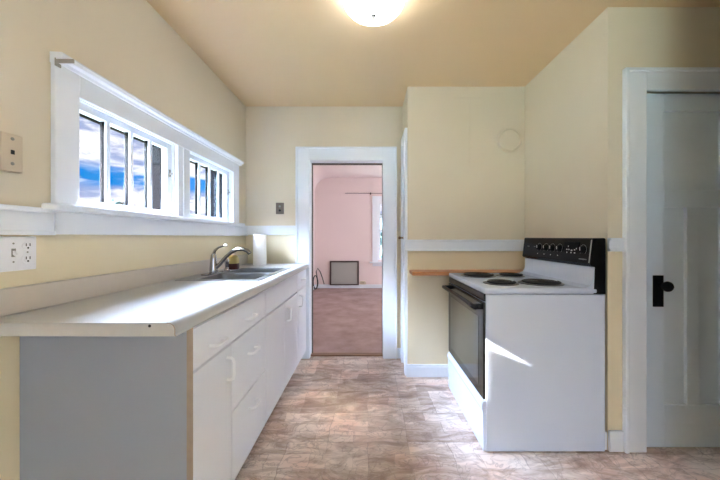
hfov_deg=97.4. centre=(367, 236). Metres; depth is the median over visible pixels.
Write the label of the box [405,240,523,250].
trim
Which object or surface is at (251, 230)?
trim
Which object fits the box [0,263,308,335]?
countertop
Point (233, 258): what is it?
soap bottle
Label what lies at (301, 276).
base cabinet
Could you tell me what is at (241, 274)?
sink
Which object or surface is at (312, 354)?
threshold
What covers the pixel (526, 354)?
electric range
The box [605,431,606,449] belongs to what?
baseboard
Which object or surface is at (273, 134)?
wall
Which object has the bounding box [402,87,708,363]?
wall
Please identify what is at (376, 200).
window
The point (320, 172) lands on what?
ceiling
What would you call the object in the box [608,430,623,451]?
baseboard
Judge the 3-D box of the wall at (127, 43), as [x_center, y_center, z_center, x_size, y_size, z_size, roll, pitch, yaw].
[-1.298,-0.044,2.575,0.195,2.665,9.790,0,0,0]
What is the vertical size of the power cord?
0.480 m
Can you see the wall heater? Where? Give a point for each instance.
(341, 272)
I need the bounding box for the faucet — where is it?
[201,245,250,275]
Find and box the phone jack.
[0,131,22,172]
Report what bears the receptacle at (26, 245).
attached to the outlet plate at (17, 253)
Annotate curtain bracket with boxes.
[55,58,73,67]
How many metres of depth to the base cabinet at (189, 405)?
1.08 m
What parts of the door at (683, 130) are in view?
handle, knob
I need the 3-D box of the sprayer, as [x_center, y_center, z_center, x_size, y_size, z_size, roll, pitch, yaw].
[-1.055,0.206,2.360,0.044,0.095,0.043,0,0,0]
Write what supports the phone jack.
attached to the wall at (127, 43)
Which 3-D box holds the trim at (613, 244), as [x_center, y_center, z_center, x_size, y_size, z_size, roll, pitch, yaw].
[1.371,0.043,1.746,0.081,0.075,0.027,0,0,0]
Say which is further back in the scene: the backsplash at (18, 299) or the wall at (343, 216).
the wall at (343, 216)
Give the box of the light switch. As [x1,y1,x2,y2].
[276,203,283,213]
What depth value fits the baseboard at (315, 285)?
7.33 m
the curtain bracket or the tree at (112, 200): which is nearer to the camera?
the curtain bracket
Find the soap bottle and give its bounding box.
[228,252,238,269]
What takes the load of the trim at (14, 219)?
attached to the wall at (127, 43)
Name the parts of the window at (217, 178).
rail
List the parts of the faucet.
plate, lever, spout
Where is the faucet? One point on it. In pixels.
(213, 269)
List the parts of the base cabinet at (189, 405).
door, handle, drawer, handle, drawer, drawer, handle, handle, handle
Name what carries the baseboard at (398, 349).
attached to the wall at (273, 134)
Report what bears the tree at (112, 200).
on the ground
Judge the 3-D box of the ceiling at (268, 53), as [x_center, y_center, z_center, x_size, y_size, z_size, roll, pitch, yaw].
[0.825,-1.330,0.450,4.390,0.100,5.540,0,0,0]
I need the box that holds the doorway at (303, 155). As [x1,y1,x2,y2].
[295,147,396,358]
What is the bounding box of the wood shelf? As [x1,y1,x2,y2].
[409,270,522,275]
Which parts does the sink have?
bowl, bowl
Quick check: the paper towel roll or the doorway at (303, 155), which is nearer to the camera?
the paper towel roll
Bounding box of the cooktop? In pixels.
[449,273,596,293]
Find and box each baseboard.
[313,284,381,289]
[397,348,400,358]
[406,364,447,376]
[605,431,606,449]
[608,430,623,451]
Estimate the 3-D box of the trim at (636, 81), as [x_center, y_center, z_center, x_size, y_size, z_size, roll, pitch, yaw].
[1.823,0.129,1.745,0.818,2.119,0.030,0,0,0]
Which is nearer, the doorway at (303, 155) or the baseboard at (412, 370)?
the baseboard at (412, 370)
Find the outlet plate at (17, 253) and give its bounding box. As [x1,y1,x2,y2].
[0,236,35,271]
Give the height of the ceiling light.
0.132 m
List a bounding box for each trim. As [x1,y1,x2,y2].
[0,204,247,235]
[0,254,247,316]
[247,226,294,234]
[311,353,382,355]
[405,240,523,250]
[470,97,470,164]
[607,238,624,251]
[622,67,719,453]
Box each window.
[41,51,244,235]
[190,152,230,221]
[370,196,381,265]
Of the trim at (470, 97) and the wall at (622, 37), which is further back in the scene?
the trim at (470, 97)
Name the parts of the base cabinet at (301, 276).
drawer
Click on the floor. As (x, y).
(335, 417)
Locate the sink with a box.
[175,268,289,280]
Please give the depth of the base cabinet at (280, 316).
2.14 m
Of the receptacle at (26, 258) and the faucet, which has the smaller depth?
the receptacle at (26, 258)
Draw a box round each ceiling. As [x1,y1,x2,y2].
[146,0,719,106]
[313,165,381,191]
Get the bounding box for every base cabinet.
[20,291,264,479]
[263,274,296,423]
[296,269,305,364]
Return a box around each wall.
[0,0,314,479]
[246,107,401,347]
[315,178,381,283]
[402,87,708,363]
[525,23,591,237]
[592,7,719,449]
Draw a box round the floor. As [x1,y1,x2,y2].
[235,288,719,479]
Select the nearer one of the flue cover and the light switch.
the flue cover
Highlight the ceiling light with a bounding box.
[343,0,404,25]
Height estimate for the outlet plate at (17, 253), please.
0.117 m
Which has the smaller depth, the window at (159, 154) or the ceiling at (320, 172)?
the window at (159, 154)
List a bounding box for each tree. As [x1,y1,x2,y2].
[110,199,123,204]
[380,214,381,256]
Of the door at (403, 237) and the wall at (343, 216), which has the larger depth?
the wall at (343, 216)
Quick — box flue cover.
[497,128,521,152]
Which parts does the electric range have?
handle, storage drawer, oven door, burner, burner, burner, burner, edge trim, control panel, knob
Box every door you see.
[398,128,406,375]
[647,94,719,446]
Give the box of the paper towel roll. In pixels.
[253,234,265,264]
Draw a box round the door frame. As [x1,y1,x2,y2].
[310,161,382,356]
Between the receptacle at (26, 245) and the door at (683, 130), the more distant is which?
the door at (683, 130)
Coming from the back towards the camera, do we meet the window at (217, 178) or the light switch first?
the light switch
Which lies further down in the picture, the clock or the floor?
the floor
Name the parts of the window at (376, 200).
sash frame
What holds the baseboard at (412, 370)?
attached to the wall at (449, 197)
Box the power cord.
[313,268,323,288]
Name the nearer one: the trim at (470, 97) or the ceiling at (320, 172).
the trim at (470, 97)
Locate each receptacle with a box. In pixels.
[22,241,32,249]
[22,254,32,262]
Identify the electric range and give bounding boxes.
[442,238,605,450]
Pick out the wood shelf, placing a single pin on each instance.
(412, 272)
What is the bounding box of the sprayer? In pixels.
[224,258,229,270]
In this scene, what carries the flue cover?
attached to the wall at (449, 197)
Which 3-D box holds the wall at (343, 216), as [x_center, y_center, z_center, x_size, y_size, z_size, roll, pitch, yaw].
[0.983,-0.095,7.410,4.435,2.565,0.120,0,0,0]
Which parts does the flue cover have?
dished plate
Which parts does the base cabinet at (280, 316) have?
door, door, handle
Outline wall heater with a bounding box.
[330,261,358,284]
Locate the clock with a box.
[564,242,578,252]
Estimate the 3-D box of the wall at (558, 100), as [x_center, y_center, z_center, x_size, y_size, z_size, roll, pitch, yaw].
[1.395,-0.046,2.285,0.120,2.468,0.810,0,0,0]
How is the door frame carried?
attached to the wall at (273, 134)
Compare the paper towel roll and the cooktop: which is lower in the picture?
the cooktop
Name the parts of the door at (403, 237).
panel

